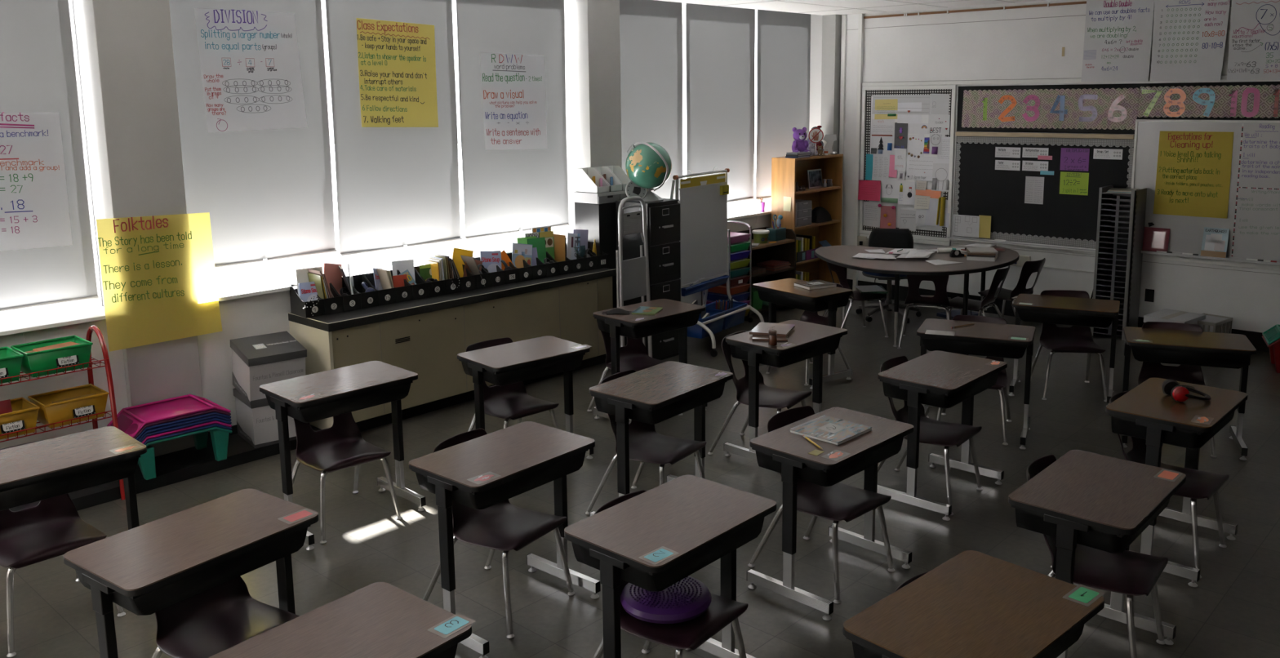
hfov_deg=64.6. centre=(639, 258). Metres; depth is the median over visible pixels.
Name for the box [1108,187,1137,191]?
folder
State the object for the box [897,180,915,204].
drawing
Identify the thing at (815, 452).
sticky note
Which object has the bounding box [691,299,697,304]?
binder
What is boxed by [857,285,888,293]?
folder
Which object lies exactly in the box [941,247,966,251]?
paper sheet
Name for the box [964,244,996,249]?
book
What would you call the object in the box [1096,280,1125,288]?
shelf
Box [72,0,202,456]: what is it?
pillar
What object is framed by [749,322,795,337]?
book
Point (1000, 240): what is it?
eraser
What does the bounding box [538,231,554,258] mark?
picture book
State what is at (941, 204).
paper roll
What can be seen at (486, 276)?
bin
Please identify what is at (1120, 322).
shelf
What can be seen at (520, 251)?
picture book
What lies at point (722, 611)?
chair
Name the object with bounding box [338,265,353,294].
picture book
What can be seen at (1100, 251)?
shelf
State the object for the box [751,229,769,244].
pail
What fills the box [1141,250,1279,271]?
trim
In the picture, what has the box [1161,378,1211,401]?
headphones
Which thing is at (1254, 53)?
chart
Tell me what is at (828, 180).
trinket
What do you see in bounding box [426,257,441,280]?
paperback
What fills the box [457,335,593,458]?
student desk
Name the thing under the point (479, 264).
headphones
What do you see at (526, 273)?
bin
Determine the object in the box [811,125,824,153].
toy
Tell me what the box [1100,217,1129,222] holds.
shelf
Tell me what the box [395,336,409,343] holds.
vent
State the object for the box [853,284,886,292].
paper sheet
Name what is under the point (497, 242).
window
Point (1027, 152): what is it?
card
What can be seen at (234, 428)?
baseboard
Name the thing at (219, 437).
tray
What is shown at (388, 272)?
paperback
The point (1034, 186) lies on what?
card
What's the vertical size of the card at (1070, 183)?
0.200 m
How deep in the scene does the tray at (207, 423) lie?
5.60 m
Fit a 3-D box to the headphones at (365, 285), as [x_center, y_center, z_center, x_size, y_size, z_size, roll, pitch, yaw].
[-1.783,0.197,6.647,0.087,0.096,0.142,-3,9,-14]
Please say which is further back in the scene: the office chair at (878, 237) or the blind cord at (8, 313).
the office chair at (878, 237)
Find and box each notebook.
[789,415,872,445]
[793,280,835,289]
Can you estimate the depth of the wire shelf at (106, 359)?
5.18 m
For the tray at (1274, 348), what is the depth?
7.54 m
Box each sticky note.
[783,196,791,211]
[808,449,824,455]
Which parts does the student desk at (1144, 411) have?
leg, leg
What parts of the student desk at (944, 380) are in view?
leg, leg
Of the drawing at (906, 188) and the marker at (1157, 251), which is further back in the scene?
the drawing at (906, 188)
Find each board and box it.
[858,84,956,241]
[953,136,1133,248]
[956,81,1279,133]
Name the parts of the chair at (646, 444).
leg, leg, leg, leg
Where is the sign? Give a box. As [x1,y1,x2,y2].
[808,127,823,152]
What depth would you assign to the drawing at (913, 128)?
9.98 m
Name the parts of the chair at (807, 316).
leg, leg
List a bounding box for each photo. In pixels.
[806,168,822,188]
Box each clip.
[720,184,728,195]
[1147,222,1154,226]
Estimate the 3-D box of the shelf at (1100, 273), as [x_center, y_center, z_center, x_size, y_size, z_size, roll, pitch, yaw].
[4.112,0.127,8.700,0.261,0.008,0.273,8,12,42]
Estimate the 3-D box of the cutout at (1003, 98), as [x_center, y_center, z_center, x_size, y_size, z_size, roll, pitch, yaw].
[3.390,-1.388,9.347,0.177,0.245,0.003,8,12,42]
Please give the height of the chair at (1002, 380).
0.685 m
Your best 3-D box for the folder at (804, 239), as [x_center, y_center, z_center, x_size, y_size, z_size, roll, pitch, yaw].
[1.603,-0.113,10.304,0.200,0.213,0.028,8,11,42]
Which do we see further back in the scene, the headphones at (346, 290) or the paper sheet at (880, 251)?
the paper sheet at (880, 251)
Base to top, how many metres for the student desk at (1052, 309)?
0.654 m
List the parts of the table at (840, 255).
leg, leg, leg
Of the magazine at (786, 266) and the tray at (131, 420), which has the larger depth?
the magazine at (786, 266)
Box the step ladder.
[615,195,652,357]
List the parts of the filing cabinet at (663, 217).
drawer, drawer, drawer, drawer, handle, handle, handle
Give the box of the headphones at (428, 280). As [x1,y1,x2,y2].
[426,277,437,287]
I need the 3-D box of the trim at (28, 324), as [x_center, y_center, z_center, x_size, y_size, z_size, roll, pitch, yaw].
[-4.148,0.502,4.591,0.362,0.024,3.297,8,12,42]
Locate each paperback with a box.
[0,399,12,414]
[32,341,80,351]
[52,392,96,403]
[306,267,333,297]
[307,272,324,298]
[320,275,326,298]
[321,273,330,297]
[322,273,332,297]
[322,279,328,298]
[373,267,391,289]
[377,267,394,288]
[424,260,439,280]
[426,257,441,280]
[427,257,443,279]
[429,255,444,279]
[432,254,447,279]
[435,253,456,278]
[445,257,449,279]
[448,261,451,279]
[449,257,458,278]
[450,260,453,278]
[452,259,460,277]
[460,255,484,286]
[553,233,565,262]
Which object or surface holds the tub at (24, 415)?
on the cart
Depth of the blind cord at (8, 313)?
5.34 m
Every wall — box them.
[0,213,771,448]
[808,0,1279,333]
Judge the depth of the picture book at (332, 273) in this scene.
6.57 m
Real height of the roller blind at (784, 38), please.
2.084 m
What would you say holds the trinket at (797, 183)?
on the bookcase at (785, 171)
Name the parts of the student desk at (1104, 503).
leg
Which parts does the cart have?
frame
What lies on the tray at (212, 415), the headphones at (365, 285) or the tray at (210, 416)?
the tray at (210, 416)
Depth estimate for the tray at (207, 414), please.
5.60 m
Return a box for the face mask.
[601,307,632,314]
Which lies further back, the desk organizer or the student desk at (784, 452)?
the desk organizer
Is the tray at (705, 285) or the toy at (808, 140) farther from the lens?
the toy at (808, 140)
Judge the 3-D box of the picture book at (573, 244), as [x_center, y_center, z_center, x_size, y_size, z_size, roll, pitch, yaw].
[-0.520,-0.061,7.881,0.145,0.287,0.039,-7,11,-34]
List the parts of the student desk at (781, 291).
leg, leg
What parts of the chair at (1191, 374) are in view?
leg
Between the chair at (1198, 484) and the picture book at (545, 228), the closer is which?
the chair at (1198, 484)
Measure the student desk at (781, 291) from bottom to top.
0.676 m
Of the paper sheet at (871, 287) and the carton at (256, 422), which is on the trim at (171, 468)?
the carton at (256, 422)
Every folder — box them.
[795,234,812,249]
[795,236,803,251]
[795,240,797,261]
[795,271,803,279]
[797,240,800,252]
[803,237,806,250]
[803,271,806,280]
[805,272,808,280]
[806,238,809,250]
[812,235,815,248]
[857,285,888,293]
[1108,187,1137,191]
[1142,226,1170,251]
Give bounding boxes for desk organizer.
[573,190,627,204]
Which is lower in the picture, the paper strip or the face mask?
the paper strip
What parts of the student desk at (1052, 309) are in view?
leg, leg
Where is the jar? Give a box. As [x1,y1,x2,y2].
[768,329,777,345]
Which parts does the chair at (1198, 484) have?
leg, leg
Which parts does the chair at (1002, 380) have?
leg, leg, leg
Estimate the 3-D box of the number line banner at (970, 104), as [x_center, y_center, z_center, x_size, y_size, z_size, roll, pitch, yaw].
[5.100,-1.154,7.792,5.620,0.425,0.011,8,12,42]
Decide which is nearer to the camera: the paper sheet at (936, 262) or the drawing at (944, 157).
the paper sheet at (936, 262)
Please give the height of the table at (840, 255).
0.720 m
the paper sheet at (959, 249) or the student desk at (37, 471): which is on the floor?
the student desk at (37, 471)
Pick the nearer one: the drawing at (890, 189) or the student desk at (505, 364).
the student desk at (505, 364)
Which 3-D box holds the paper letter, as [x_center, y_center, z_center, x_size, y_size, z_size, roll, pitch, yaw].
[1.967,-1.190,10.500,0.150,0.200,0.004,-2,9,-7]
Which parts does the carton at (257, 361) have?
lid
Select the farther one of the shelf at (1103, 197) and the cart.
the shelf at (1103, 197)
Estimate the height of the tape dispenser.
0.060 m
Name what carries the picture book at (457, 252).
in the bin at (486, 276)
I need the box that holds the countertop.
[288,267,615,331]
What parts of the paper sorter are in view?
panel, panel, panel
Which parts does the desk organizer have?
drawer, drawer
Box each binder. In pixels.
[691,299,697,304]
[700,303,706,318]
[702,312,709,318]
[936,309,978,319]
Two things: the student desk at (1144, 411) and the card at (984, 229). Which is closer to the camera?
the student desk at (1144, 411)
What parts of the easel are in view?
leg, post, board rail, board rail, leg, post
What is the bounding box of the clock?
[625,180,647,200]
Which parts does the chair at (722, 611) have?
leg, leg, leg, leg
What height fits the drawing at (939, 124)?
0.198 m
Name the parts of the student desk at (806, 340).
leg, leg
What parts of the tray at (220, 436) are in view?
leg, leg, leg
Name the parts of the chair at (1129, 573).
leg, leg, leg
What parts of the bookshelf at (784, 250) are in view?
panel, panel, shelf, shelf, shelf, panel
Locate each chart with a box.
[0,111,72,251]
[96,212,222,351]
[194,8,307,132]
[356,17,438,127]
[480,52,547,150]
[1080,0,1154,81]
[1149,0,1230,81]
[1153,131,1233,218]
[1226,0,1279,79]
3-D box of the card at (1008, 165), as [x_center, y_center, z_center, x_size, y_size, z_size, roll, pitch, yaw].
[3.418,-0.870,9.412,0.237,0.091,0.001,8,12,42]
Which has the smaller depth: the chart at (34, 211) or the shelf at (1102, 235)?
the chart at (34, 211)
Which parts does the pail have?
lid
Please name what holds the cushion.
on the chair at (722, 611)
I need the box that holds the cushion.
[620,575,711,623]
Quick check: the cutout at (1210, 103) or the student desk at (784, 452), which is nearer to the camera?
the student desk at (784, 452)
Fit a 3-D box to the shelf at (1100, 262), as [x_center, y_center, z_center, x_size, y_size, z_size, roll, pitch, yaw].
[4.111,0.035,8.686,0.261,0.008,0.273,8,12,42]
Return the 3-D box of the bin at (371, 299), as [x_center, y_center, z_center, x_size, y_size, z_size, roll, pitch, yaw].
[-1.823,0.211,6.637,0.126,0.188,0.208,-9,13,-43]
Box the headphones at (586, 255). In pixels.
[582,248,596,257]
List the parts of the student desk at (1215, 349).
leg, leg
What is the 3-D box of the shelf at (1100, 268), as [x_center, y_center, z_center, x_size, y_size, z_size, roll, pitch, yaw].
[4.111,0.081,8.693,0.261,0.008,0.273,8,12,42]
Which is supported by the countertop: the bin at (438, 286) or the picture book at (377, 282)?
the bin at (438, 286)
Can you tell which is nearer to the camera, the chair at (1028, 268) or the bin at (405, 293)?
the bin at (405, 293)
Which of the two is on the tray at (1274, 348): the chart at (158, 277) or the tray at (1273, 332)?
the tray at (1273, 332)
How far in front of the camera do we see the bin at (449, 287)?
7.01 m
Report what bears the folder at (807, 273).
on the bookcase at (785, 171)
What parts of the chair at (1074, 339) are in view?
leg, leg, leg, leg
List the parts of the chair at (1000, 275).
leg, leg, under frame, leg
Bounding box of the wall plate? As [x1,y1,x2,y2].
[1062,47,1064,56]
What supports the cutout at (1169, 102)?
attached to the number line banner at (970, 104)
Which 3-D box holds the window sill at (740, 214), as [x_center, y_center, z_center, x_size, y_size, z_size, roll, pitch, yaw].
[0.833,-0.416,9.893,0.362,0.024,3.256,8,12,42]
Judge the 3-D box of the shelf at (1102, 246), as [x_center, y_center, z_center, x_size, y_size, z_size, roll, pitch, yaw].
[4.109,-0.103,8.663,0.261,0.008,0.273,8,12,42]
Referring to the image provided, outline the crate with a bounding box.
[1196,313,1232,333]
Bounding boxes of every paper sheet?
[852,253,887,258]
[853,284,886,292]
[863,253,898,259]
[865,248,885,253]
[879,254,896,258]
[884,248,917,253]
[896,248,928,257]
[905,249,931,257]
[911,251,935,257]
[925,259,963,265]
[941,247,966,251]
[964,243,996,247]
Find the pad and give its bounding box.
[680,173,724,188]
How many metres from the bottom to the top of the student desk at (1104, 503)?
0.684 m
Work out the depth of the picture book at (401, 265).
6.92 m
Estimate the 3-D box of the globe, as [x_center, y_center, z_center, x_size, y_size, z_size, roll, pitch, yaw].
[0.070,-0.699,8.038,0.371,0.466,0.371,-3,9,-13]
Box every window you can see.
[0,0,102,321]
[216,253,333,288]
[320,0,456,270]
[456,226,568,250]
[681,2,748,212]
[748,8,771,208]
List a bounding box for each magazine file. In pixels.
[575,167,609,193]
[591,166,622,191]
[604,165,630,190]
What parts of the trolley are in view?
frame, drawer, drawer, drawer, drawer, drawer, frame, drawer rail, drawer, drawer, drawer, drawer, drawer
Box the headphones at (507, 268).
[501,259,512,270]
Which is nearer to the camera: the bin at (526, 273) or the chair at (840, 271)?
the bin at (526, 273)
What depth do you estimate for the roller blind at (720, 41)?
9.70 m
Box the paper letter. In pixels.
[822,134,836,153]
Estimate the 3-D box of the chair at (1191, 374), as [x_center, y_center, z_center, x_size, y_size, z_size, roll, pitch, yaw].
[3.206,0.762,6.091,0.439,0.685,0.503,3,10,20]
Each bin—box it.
[288,283,324,318]
[320,283,342,315]
[330,276,361,311]
[346,274,378,308]
[363,272,395,305]
[389,269,413,302]
[398,269,429,299]
[413,266,444,297]
[444,277,460,294]
[460,264,475,291]
[463,257,490,288]
[475,257,505,286]
[497,262,519,284]
[506,253,533,281]
[524,257,546,279]
[537,252,559,277]
[546,251,572,275]
[566,253,585,272]
[577,250,597,271]
[587,241,608,268]
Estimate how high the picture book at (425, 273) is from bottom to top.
0.195 m
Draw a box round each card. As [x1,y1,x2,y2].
[818,240,831,246]
[951,213,979,237]
[978,214,991,238]
[995,146,1020,157]
[995,160,1020,170]
[1022,147,1048,157]
[1022,160,1048,171]
[1024,176,1044,204]
[1037,155,1052,159]
[1040,170,1053,174]
[1059,147,1089,171]
[1059,171,1088,195]
[1093,148,1122,159]
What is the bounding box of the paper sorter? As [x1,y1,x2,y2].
[1090,185,1146,340]
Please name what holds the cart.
on the floor
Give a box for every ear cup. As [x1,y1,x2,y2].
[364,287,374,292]
[504,266,512,270]
[582,253,591,257]
[1172,386,1189,401]
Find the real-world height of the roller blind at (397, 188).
2.072 m
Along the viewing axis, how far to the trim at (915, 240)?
9.97 m
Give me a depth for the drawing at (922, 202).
10.04 m
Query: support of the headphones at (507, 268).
in the bin at (511, 276)
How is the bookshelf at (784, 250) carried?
on the floor
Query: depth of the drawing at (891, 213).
10.31 m
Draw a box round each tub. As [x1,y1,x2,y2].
[0,346,23,383]
[0,397,39,439]
[10,335,93,377]
[27,383,108,428]
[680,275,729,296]
[687,308,725,338]
[705,299,747,329]
[751,287,762,311]
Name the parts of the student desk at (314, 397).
leg, leg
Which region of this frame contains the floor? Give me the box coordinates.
[0,296,1279,657]
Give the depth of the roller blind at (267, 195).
6.39 m
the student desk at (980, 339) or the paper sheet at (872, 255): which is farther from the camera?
the paper sheet at (872, 255)
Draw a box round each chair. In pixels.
[0,439,125,657]
[151,576,299,657]
[291,412,402,543]
[422,428,575,639]
[466,337,559,431]
[585,369,706,514]
[586,307,682,415]
[592,489,748,657]
[707,330,812,454]
[747,405,895,604]
[765,280,850,385]
[822,262,888,337]
[856,227,921,323]
[862,355,982,515]
[894,570,929,591]
[897,275,951,348]
[936,315,1011,444]
[946,265,1009,319]
[977,257,1045,317]
[1026,454,1168,657]
[1031,289,1107,401]
[1109,390,1229,578]
[1137,321,1216,457]
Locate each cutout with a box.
[982,97,987,119]
[998,95,1017,121]
[1022,94,1039,121]
[1049,94,1067,120]
[1078,93,1097,121]
[1106,93,1127,122]
[1142,88,1161,116]
[1163,88,1186,116]
[1192,88,1215,116]
[1228,87,1260,117]
[1272,88,1279,116]
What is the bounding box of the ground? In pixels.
[215,143,771,278]
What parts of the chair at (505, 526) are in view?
leg, leg, leg, leg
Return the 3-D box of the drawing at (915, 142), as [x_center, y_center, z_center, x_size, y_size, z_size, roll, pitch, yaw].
[2.726,-1.112,10.011,0.185,0.246,0.013,8,12,42]
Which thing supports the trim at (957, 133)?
attached to the wall at (1026, 48)
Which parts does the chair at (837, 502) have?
leg, leg, leg, leg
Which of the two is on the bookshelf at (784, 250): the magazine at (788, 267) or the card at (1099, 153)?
the magazine at (788, 267)
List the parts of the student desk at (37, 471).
leg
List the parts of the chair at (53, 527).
leg, leg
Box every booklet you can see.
[599,177,602,186]
[609,177,613,185]
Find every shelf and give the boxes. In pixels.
[0,356,109,386]
[0,410,111,442]
[1093,328,1122,336]
[1095,291,1124,298]
[1096,275,1125,283]
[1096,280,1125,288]
[1096,286,1124,293]
[1096,325,1122,331]
[1097,248,1127,255]
[1097,253,1127,261]
[1097,259,1126,266]
[1097,264,1126,271]
[1097,270,1125,277]
[1098,238,1128,244]
[1098,243,1128,250]
[1099,222,1128,228]
[1099,227,1128,233]
[1099,232,1128,239]
[1099,297,1124,304]
[1100,211,1129,217]
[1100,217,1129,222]
[1101,195,1130,200]
[1101,200,1130,206]
[1101,206,1130,211]
[1102,191,1131,195]
[1111,320,1123,325]
[1118,309,1123,315]
[1118,315,1123,320]
[1119,304,1124,310]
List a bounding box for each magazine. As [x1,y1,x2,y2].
[756,259,788,266]
[756,265,788,269]
[757,262,790,266]
[758,263,791,267]
[765,266,790,270]
[765,266,791,271]
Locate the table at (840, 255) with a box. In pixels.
[814,244,1018,346]
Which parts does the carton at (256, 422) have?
lid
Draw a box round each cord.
[8,312,26,342]
[302,296,319,316]
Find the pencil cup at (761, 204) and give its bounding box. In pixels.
[757,198,765,212]
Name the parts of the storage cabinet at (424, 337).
panel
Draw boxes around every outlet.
[857,235,868,246]
[1010,254,1031,266]
[1144,288,1154,302]
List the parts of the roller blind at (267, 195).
pull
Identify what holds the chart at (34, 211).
attached to the roller blind at (37, 73)
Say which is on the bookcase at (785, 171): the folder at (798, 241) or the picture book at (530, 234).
the folder at (798, 241)
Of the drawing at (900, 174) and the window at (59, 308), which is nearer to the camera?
the window at (59, 308)
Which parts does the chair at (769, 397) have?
leg, leg, leg, leg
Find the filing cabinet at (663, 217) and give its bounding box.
[615,198,680,359]
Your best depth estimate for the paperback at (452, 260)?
7.03 m
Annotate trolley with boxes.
[700,220,752,328]
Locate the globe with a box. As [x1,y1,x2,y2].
[625,142,671,201]
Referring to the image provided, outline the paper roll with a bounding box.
[936,196,945,226]
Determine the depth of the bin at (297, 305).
6.33 m
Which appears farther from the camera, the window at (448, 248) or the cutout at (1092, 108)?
the cutout at (1092, 108)
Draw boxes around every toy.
[791,127,809,151]
[806,137,817,153]
[808,142,817,155]
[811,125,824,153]
[817,145,823,155]
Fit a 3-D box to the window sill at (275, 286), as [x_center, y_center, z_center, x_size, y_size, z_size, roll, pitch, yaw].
[-1.638,0.039,7.263,0.362,0.024,3.276,8,12,42]
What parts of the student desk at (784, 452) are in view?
leg, leg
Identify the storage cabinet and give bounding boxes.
[287,267,616,431]
[574,202,617,358]
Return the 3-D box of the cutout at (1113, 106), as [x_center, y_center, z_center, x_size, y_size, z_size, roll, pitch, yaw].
[4.101,-1.295,8.695,0.167,0.241,0.003,8,12,42]
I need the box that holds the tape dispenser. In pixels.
[949,249,965,257]
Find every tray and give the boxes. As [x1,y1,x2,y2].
[106,394,231,437]
[133,408,231,439]
[135,411,231,439]
[137,414,231,441]
[137,426,232,479]
[139,417,231,442]
[141,420,231,444]
[143,423,231,444]
[146,410,227,426]
[146,413,226,430]
[146,415,227,433]
[146,419,229,436]
[146,428,231,447]
[148,422,222,439]
[1262,324,1279,344]
[1262,331,1279,373]
[1264,326,1279,342]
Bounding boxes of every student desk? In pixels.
[0,426,146,529]
[63,488,318,657]
[208,582,475,657]
[259,360,426,550]
[408,421,600,657]
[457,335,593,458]
[564,475,776,657]
[589,360,733,516]
[592,298,706,423]
[723,320,847,473]
[746,407,913,620]
[752,278,852,389]
[842,550,1105,657]
[876,350,1007,520]
[916,318,1035,449]
[1008,293,1119,405]
[1008,449,1186,657]
[1105,377,1247,586]
[1120,326,1256,460]
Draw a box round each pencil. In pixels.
[802,435,822,449]
[951,323,974,328]
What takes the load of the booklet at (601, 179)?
in the magazine file at (584, 183)
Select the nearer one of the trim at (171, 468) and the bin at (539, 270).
the trim at (171, 468)
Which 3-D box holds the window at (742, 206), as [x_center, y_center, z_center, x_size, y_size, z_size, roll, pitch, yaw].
[0.699,-1.445,9.797,0.070,2.039,1.100,8,12,42]
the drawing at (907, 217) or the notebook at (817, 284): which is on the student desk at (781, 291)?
the notebook at (817, 284)
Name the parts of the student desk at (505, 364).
leg, leg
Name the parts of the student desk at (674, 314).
leg, leg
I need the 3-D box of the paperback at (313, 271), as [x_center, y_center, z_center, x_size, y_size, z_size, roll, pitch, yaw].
[-2.015,0.193,6.442,0.124,0.270,0.185,-9,13,-43]
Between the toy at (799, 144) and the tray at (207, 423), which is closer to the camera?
the tray at (207, 423)
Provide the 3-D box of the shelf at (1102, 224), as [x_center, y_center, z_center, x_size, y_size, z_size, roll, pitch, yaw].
[4.107,-0.286,8.634,0.261,0.008,0.273,8,12,42]
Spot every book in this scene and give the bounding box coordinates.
[295,266,322,297]
[298,281,317,302]
[324,262,342,295]
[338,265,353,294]
[347,263,354,294]
[373,267,382,290]
[391,259,415,281]
[392,274,407,287]
[398,269,416,284]
[419,264,432,281]
[452,247,473,277]
[462,259,482,276]
[480,250,501,272]
[501,249,513,270]
[511,243,532,268]
[516,235,536,244]
[524,231,539,237]
[527,237,546,263]
[531,226,551,232]
[532,247,537,266]
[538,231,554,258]
[566,233,580,259]
[573,229,588,257]
[592,239,596,254]
[631,306,662,315]
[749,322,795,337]
[751,334,787,341]
[960,248,1004,251]
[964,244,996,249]
[966,247,998,253]
[966,248,995,255]
[966,253,998,261]
[967,253,995,257]
[1200,226,1229,257]
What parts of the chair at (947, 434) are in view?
leg, leg, leg, leg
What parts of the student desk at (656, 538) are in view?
leg, leg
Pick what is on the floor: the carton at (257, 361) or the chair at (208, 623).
the chair at (208, 623)
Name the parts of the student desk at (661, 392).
leg, leg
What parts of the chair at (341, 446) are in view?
leg, leg, leg, leg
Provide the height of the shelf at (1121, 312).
0.008 m
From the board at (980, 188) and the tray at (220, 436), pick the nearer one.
the tray at (220, 436)
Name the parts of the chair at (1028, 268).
leg, leg, leg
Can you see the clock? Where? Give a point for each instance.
(632, 189)
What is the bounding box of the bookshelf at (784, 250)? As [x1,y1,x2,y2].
[735,226,796,320]
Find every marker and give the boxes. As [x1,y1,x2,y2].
[1156,250,1172,253]
[1182,253,1198,255]
[1246,258,1263,261]
[1263,259,1276,262]
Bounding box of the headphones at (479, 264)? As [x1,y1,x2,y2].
[477,263,488,274]
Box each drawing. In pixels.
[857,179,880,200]
[862,200,880,227]
[865,154,873,179]
[870,134,893,154]
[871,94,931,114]
[871,119,894,134]
[872,154,889,181]
[874,98,897,119]
[880,178,898,203]
[880,205,896,228]
[888,155,897,177]
[893,122,907,148]
[894,149,906,170]
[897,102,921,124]
[897,170,905,180]
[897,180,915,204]
[898,208,915,231]
[906,133,924,159]
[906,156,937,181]
[907,123,928,133]
[914,195,929,208]
[915,180,926,190]
[915,189,941,198]
[915,208,926,226]
[923,137,929,153]
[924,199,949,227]
[927,114,950,134]
[928,133,942,155]
[930,93,949,114]
[931,163,949,191]
[936,137,950,163]
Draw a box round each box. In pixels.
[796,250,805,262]
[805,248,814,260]
[1143,308,1205,324]
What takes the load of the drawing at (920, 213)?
attached to the bulletin board at (929, 232)
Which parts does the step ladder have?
frame, handrail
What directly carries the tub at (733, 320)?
on the easel
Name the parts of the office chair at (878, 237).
arm, arm, seat, backrest, arm, arm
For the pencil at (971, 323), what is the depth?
6.30 m
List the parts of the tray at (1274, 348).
leg, leg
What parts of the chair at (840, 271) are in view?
leg, leg, leg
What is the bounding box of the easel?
[670,168,764,356]
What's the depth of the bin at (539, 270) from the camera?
7.54 m
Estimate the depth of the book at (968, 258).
8.37 m
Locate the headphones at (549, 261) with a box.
[543,257,554,263]
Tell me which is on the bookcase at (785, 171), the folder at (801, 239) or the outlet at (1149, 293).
the folder at (801, 239)
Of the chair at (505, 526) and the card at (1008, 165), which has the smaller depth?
the chair at (505, 526)
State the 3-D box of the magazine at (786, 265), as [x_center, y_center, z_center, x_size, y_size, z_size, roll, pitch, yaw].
[1.295,0.071,9.854,0.200,0.010,0.260,7,12,39]
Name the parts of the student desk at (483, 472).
leg, leg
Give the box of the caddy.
[765,226,786,240]
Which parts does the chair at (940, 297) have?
leg, leg, under frame, leg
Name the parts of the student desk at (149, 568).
leg, leg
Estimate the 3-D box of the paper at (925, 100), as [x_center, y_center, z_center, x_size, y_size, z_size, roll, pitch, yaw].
[2.595,-1.534,10.069,0.641,0.195,0.011,8,12,42]
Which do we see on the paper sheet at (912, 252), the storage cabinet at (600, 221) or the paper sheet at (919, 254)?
the paper sheet at (919, 254)
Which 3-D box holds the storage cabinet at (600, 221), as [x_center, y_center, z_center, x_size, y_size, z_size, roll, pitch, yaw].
[-0.256,0.149,8.343,0.280,1.260,0.480,8,12,42]
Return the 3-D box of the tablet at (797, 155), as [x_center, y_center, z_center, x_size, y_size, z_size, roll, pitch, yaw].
[1.568,-1.029,10.010,0.220,0.016,0.142,-10,13,-44]
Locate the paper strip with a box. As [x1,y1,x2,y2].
[924,329,955,335]
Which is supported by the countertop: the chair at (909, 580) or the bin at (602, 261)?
the bin at (602, 261)
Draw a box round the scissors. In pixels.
[773,214,777,227]
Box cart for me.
[0,324,124,499]
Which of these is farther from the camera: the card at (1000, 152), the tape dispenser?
the card at (1000, 152)
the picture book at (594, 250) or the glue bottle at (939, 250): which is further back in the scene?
the glue bottle at (939, 250)
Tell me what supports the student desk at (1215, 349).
on the floor
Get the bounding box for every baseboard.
[207,424,237,440]
[847,279,1269,352]
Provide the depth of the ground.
19.50 m
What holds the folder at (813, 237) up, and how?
on the bookcase at (785, 171)
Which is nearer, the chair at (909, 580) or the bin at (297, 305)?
the chair at (909, 580)
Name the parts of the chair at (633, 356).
leg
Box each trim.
[0,306,106,336]
[9,424,320,511]
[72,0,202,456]
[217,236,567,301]
[551,0,622,233]
[724,0,1010,13]
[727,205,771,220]
[820,14,841,154]
[839,13,1226,290]
[847,5,1276,274]
[859,233,1094,272]
[863,0,1086,18]
[946,236,1095,254]
[955,131,1134,139]
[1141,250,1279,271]
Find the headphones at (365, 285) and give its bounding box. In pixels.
[361,281,375,292]
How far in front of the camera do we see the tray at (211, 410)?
5.59 m
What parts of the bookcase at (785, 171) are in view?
panel, drawer unit, drawer, drawer, drawer, panel, shelf, shelf, shelf, panel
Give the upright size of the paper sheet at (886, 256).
0.007 m
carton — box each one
[230,331,306,404]
[232,387,296,448]
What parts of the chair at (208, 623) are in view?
leg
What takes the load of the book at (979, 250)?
on the book at (968, 252)
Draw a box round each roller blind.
[0,0,98,314]
[168,0,337,269]
[325,0,462,257]
[456,0,569,240]
[619,0,683,204]
[685,3,755,204]
[755,9,810,200]
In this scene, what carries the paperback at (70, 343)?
on the paperback
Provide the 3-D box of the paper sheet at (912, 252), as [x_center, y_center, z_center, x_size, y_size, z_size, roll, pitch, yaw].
[2.363,-0.037,8.562,0.188,0.007,0.438,3,10,21]
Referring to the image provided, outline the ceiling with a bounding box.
[654,0,1045,15]
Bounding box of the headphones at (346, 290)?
[339,287,351,295]
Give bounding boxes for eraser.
[994,239,1006,241]
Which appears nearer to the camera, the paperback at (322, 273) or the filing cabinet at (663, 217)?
the paperback at (322, 273)
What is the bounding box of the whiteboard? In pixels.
[1131,119,1279,262]
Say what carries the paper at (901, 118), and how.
attached to the bulletin board at (929, 232)
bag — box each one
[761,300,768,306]
[811,206,831,222]
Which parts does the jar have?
lid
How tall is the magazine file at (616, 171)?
0.185 m
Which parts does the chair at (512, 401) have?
leg, leg, leg, leg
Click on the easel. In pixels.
(704, 240)
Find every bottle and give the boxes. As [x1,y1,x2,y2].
[776,214,782,226]
[823,149,827,155]
[937,248,955,253]
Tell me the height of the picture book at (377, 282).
0.233 m
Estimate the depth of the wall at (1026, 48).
9.31 m
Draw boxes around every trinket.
[795,182,799,191]
[822,178,826,187]
[826,178,830,186]
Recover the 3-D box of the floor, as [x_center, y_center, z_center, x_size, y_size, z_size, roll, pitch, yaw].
[1.116,1.575,3.684,9.800,0.100,12.850,8,12,42]
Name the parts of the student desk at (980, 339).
leg, leg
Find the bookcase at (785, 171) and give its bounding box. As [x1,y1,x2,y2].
[771,153,843,284]
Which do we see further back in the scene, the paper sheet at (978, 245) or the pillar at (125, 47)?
the paper sheet at (978, 245)

